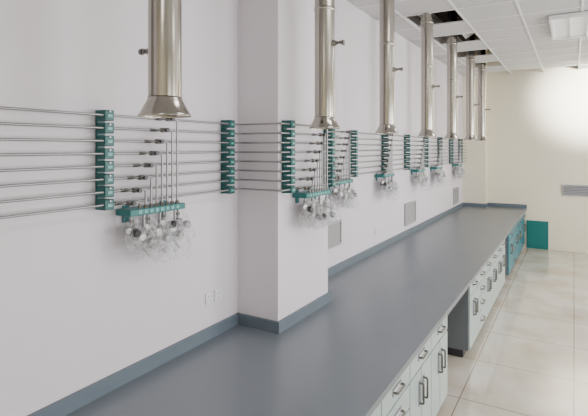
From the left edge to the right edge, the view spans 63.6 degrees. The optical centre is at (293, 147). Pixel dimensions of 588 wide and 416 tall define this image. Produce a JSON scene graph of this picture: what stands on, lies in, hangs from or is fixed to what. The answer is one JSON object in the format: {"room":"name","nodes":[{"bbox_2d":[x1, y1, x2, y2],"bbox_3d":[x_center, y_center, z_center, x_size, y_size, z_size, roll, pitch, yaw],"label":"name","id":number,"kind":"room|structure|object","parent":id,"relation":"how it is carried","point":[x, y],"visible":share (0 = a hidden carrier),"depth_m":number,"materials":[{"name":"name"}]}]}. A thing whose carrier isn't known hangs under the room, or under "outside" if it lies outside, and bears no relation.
{"room":"laboratory","nodes":[
{"label":"laboratory","id":0,"kind":"room"},
{"bbox_2d":[0,0,462,415],"bbox_3d":[0.260,-0.120,4.638,0.200,4.300,13.250,0,0,31],"label":"wall","id":1,"kind":"structure","parent":0,"point":[80,305],"depth_m":2.53,"materials":[{"name":"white paint"}]},
{"bbox_2d":[95,110,113,210],"bbox_3d":[-0.931,0.059,2.333,0.084,0.490,0.054,0,0,31],"label":"bracket","id":2,"kind":"object","parent":1,"relation":"attached to","point":[108,114],"visible":0.97,"depth_m":2.31,"materials":[{"name":"teal plastic"}]},
{"bbox_2d":[114,118,190,255],"bbox_3d":[-0.729,0.223,2.553,0.207,0.793,0.504,0,0,31],"label":"valves","id":3,"kind":"object","parent":1,"relation":"attached to","point":[160,208],"depth_m":2.52,"materials":[{"name":"silver metal"}]},
{"bbox_2d":[205,291,212,304],"bbox_3d":[-0.546,0.970,3.064,0.012,0.072,0.072,0,0,31],"label":"electrical socket","id":4,"kind":"object","parent":1,"relation":"attached to","point":[208,296],"visible":1,"depth_m":3.05,"materials":[{"name":"white plastic"}]},
{"bbox_2d":[214,288,221,300],"bbox_3d":[-0.503,0.970,3.138,0.012,0.072,0.072,0,0,31],"label":"electrical socket","id":5,"kind":"object","parent":1,"relation":"attached to","point":[218,292],"visible":1,"depth_m":3.13,"materials":[{"name":"white plastic"}]},
{"bbox_2d":[221,120,234,193],"bbox_3d":[-0.440,0.059,3.164,0.084,0.490,0.054,0,0,31],"label":"bracket","id":6,"kind":"object","parent":1,"relation":"attached to","point":[224,127],"visible":0.98,"depth_m":3.15,"materials":[{"name":"teal plastic"}]},
{"bbox_2d":[328,219,341,248],"bbox_3d":[0.385,0.840,4.628,0.025,0.250,0.340,0,0,31],"label":"air vent","id":7,"kind":"object","parent":1,"relation":"in","point":[335,227],"visible":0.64,"depth_m":4.65,"materials":[{"name":"grey metal"}]},
{"bbox_2d":[349,130,357,176],"bbox_3d":[0.628,0.059,4.972,0.084,0.490,0.054,0,0,31],"label":"bracket","id":8,"kind":"object","parent":1,"relation":"attached to","point":[355,131],"visible":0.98,"depth_m":4.95,"materials":[{"name":"teal plastic"}]},
{"bbox_2d":[382,135,388,172],"bbox_3d":[1.121,0.059,5.807,0.084,0.490,0.054,0,0,31],"label":"bracket","id":9,"kind":"object","parent":1,"relation":"attached to","point":[383,136],"visible":0.6,"depth_m":5.79,"materials":[{"name":"teal plastic"}]},
{"bbox_2d":[0,106,465,218],"bbox_3d":[0.487,0.059,4.358,0.347,0.450,12.980,0,0,31],"label":"pipes","id":10,"kind":"object","parent":9,"relation":"attached to","point":[1,107],"visible":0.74,"depth_m":2.49,"materials":[{"name":"silver metal"}]},
{"bbox_2d":[404,135,410,169],"bbox_3d":[1.574,0.059,6.573,0.084,0.490,0.054,0,0,31],"label":"bracket","id":11,"kind":"object","parent":1,"relation":"attached to","point":[409,141],"visible":0.98,"depth_m":6.55,"materials":[{"name":"teal plastic"}]},
{"bbox_2d":[404,200,415,225],"bbox_3d":[1.666,0.930,6.797,0.025,0.310,0.500,0,0,31],"label":"air vent","id":12,"kind":"object","parent":1,"relation":"in","point":[410,207],"visible":1,"depth_m":6.78,"materials":[{"name":"grey metal"}]},
{"bbox_2d":[423,137,428,167],"bbox_3d":[2.062,0.059,7.400,0.084,0.490,0.054,0,0,31],"label":"bracket","id":13,"kind":"object","parent":1,"relation":"attached to","point":[425,161],"visible":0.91,"depth_m":7.38,"materials":[{"name":"teal plastic"}]},
{"bbox_2d":[437,137,442,165],"bbox_3d":[2.525,0.059,8.183,0.084,0.490,0.054,0,0,31],"label":"bracket","id":14,"kind":"object","parent":1,"relation":"attached to","point":[437,137],"visible":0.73,"depth_m":8.17,"materials":[{"name":"teal plastic"}]},
{"bbox_2d":[449,139,453,163],"bbox_3d":[2.967,0.059,8.932,0.084,0.490,0.054,0,0,31],"label":"bracket","id":15,"kind":"object","parent":1,"relation":"attached to","point":[450,146],"visible":0.89,"depth_m":8.91,"materials":[{"name":"teal plastic"}]},
{"bbox_2d":[453,187,458,204],"bbox_3d":[3.217,0.950,9.424,0.025,0.320,0.420,0,0,31],"label":"air vent","id":16,"kind":"object","parent":1,"relation":"in","point":[455,190],"visible":1,"depth_m":9.42,"materials":[{"name":"grey metal"}]},
{"bbox_2d":[458,139,462,162],"bbox_3d":[3.400,0.059,9.664,0.084,0.490,0.054,0,0,31],"label":"bracket","id":17,"kind":"object","parent":1,"relation":"attached to","point":[458,139],"visible":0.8,"depth_m":9.63,"materials":[{"name":"teal plastic"}]},
{"bbox_2d":[238,0,327,320],"bbox_3d":[-0.062,-0.120,3.567,0.335,4.300,0.743,0,0,31],"label":"pilaster","id":18,"kind":"object","parent":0,"point":[283,257],"visible":0.5,"depth_m":3.29,"materials":[{"name":"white paint"}]},
{"bbox_2d":[282,120,294,193],"bbox_3d":[-0.035,0.059,3.191,0.084,0.490,0.054,0,0,31],"label":"bracket","id":19,"kind":"object","parent":18,"relation":"attached to","point":[292,122],"visible":0.97,"depth_m":3.17,"materials":[{"name":"teal plastic"}]},
{"bbox_2d":[293,129,335,227],"bbox_3d":[0.181,0.208,3.421,0.222,0.762,0.495,0,0,31],"label":"valves","id":20,"kind":"object","parent":18,"relation":"attached to","point":[322,209],"depth_m":3.39,"materials":[{"name":"silver metal"}]},
{"bbox_2d":[324,129,334,186],"bbox_3d":[0.281,0.059,3.725,0.084,0.490,0.054,0,0,31],"label":"bracket","id":21,"kind":"object","parent":18,"relation":"attached to","point":[332,134],"visible":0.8,"depth_m":3.70,"materials":[{"name":"teal plastic"}]},
{"bbox_2d":[328,130,356,205],"bbox_3d":[0.487,0.218,4.602,0.218,0.783,0.481,0,0,31],"label":"pipe manifold","id":22,"kind":"object","parent":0,"point":[344,194],"depth_m":4.60,"materials":[{"name":"silver metal"}]},
{"bbox_2d":[375,134,397,194],"bbox_3d":[1.141,0.231,5.713,0.213,0.808,0.499,0,0,31],"label":"pipe manifold","id":23,"kind":"object","parent":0,"point":[388,184],"depth_m":5.69,"materials":[{"name":"silver metal"}]},
{"bbox_2d":[411,137,428,186],"bbox_3d":[1.860,0.229,6.937,0.207,0.804,0.491,0,0,31],"label":"valve manifold","id":24,"kind":"object","parent":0,"point":[421,178],"depth_m":6.90,"materials":[{"name":"silver metal"}]},
{"bbox_2d":[430,138,445,181],"bbox_3d":[2.416,0.231,7.868,0.216,0.809,0.515,0,0,31],"label":"valve manifold","id":25,"kind":"object","parent":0,"point":[439,174],"depth_m":7.82,"materials":[{"name":"silver metal"}]},
{"bbox_2d":[434,11,477,40],"bbox_3d":[3.030,-2.320,3.001,6.635,0.100,13.650,0,0,31],"label":"ceiling slab","id":26,"kind":"structure","parent":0,"point":[442,16],"depth_m":8.31,"materials":[{"name":"concrete"}]},
{"bbox_2d":[138,0,190,117],"bbox_3d":[-0.548,-1.195,1.962,0.251,2.130,0.211,0,0,31],"label":"duct","id":27,"kind":"object","parent":26,"relation":"hanging from","point":[164,50],"visible":1,"depth_m":1.89,"materials":[{"name":"silver metal"}]},
{"bbox_2d":[309,0,344,128],"bbox_3d":[0.223,-1.195,3.190,0.251,2.130,0.211,0,0,31],"label":"duct","id":28,"kind":"object","parent":26,"relation":"hanging from","point":[325,43],"visible":1,"depth_m":3.14,"materials":[{"name":"silver metal"}]},
{"bbox_2d":[375,0,402,133],"bbox_3d":[0.854,-1.195,4.257,0.251,2.130,0.211,0,0,31],"label":"duct","id":29,"kind":"object","parent":26,"relation":"hanging from","point":[387,69],"visible":1,"depth_m":4.21,"materials":[{"name":"silver metal"}]},
{"bbox_2d":[417,13,439,136],"bbox_3d":[1.540,-1.195,5.420,0.251,2.130,0.211,0,0,31],"label":"duct","id":30,"kind":"object","parent":26,"relation":"hanging from","point":[427,86],"visible":1,"depth_m":5.37,"materials":[{"name":"silver metal"}]},
{"bbox_2d":[444,10,462,138],"bbox_3d":[2.197,-1.195,6.530,0.251,2.130,0.211,0,0,31],"label":"duct","id":31,"kind":"object","parent":26,"relation":"hanging from","point":[452,96],"visible":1,"depth_m":6.48,"materials":[{"name":"silver metal"}]},
{"bbox_2d":[464,34,479,139],"bbox_3d":[2.888,-1.195,7.702,0.251,2.130,0.211,0,0,31],"label":"duct","id":32,"kind":"object","parent":26,"relation":"hanging from","point":[470,55],"visible":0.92,"depth_m":7.65,"materials":[{"name":"silver metal"}]},
{"bbox_2d":[476,37,489,140],"bbox_3d":[3.448,-1.195,8.649,0.251,2.130,0.211,0,0,31],"label":"duct","id":33,"kind":"object","parent":26,"relation":"hanging from","point":[482,109],"visible":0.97,"depth_m":8.60,"materials":[{"name":"silver metal"}]},
{"bbox_2d":[452,139,464,176],"bbox_3d":[3.232,0.229,9.262,0.205,0.804,0.497,0,0,31],"label":"valve manifold","id":34,"kind":"object","parent":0,"point":[460,170],"depth_m":9.21,"materials":[{"name":"silver metal"}]},
{"bbox_2d":[347,0,587,75],"bbox_3d":[3.030,-1.641,3.001,6.223,0.217,13.238,0,0,31],"label":"ceiling","id":35,"kind":"structure","parent":0,"point":[408,7],"depth_m":6.08,"materials":[{"name":"tile"}]},
{"bbox_2d":[417,15,461,41],"bbox_3d":[2.145,-1.809,6.573,0.808,0.342,6.502,0,0,31],"label":"conduit","id":36,"kind":"object","parent":35,"relation":"attached to","point":[419,16],"visible":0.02,"depth_m":7.08,"materials":[{"name":"grey metal"}]},
{"bbox_2d":[357,0,587,74],"bbox_3d":[3.030,-1.538,3.001,6.235,0.025,13.250,0,0,31],"label":"grid","id":37,"kind":"object","parent":35,"relation":"attached to","point":[582,6],"visible":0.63,"depth_m":6.43,"materials":[{"name":"white metal"}]},
{"bbox_2d":[549,11,587,39],"bbox_3d":[3.502,-1.499,5.829,0.600,0.048,1.200,0,0,31],"label":"fluorescent ceiling light","id":38,"kind":"object","parent":35,"relation":"attached to","point":[570,25],"visible":1,"depth_m":5.80,"materials":[{"name":"white plastic"}]},
{"bbox_2d":[463,41,487,203],"bbox_3d":[3.848,-0.120,10.068,0.455,4.300,0.250,0,0,31],"label":"wall","id":39,"kind":"structure","parent":0,"point":[475,166],"depth_m":9.96,"materials":[{"name":"beige paint"}]},
{"bbox_2d":[436,247,587,415],"bbox_3d":[3.030,2.080,3.001,6.635,0.100,13.650,0,0,31],"label":"floor","id":40,"kind":"structure","parent":0,"point":[529,355],"depth_m":4.74,"materials":[{"name":"tile"}]},
{"bbox_2d":[27,202,526,415],"bbox_3d":[1.198,1.593,4.837,1.210,0.875,11.948,0,0,31],"label":"laboratory bench","id":41,"kind":"object","parent":40,"relation":"on","point":[378,342],"visible":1,"depth_m":3.06,"materials":[{"name":"grey laminate"}]},
{"bbox_2d":[488,49,587,252],"bbox_3d":[6.450,-0.120,8.791,6.635,4.300,0.200,0,0,31],"label":"wall","id":42,"kind":"structure","parent":0,"point":[538,119],"depth_m":9.53,"materials":[{"name":"beige paint"}]},
{"bbox_2d":[527,220,547,249],"bbox_3d":[4.911,1.750,9.562,0.390,0.560,0.028,0,0,31],"label":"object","id":43,"kind":"structure","parent":42,"relation":"attached to","point":[537,231],"depth_m":9.55,"materials":[{"name":"teal paint"}]},
{"bbox_2d":[562,184,587,196],"bbox_3d":[5.650,0.830,9.133,0.850,0.220,0.025,0,0,31],"label":"air vent","id":44,"kind":"object","parent":42,"relation":"in","point":[567,190],"visible":1,"depth_m":9.23,"materials":[{"name":"grey metal"}]}
]}

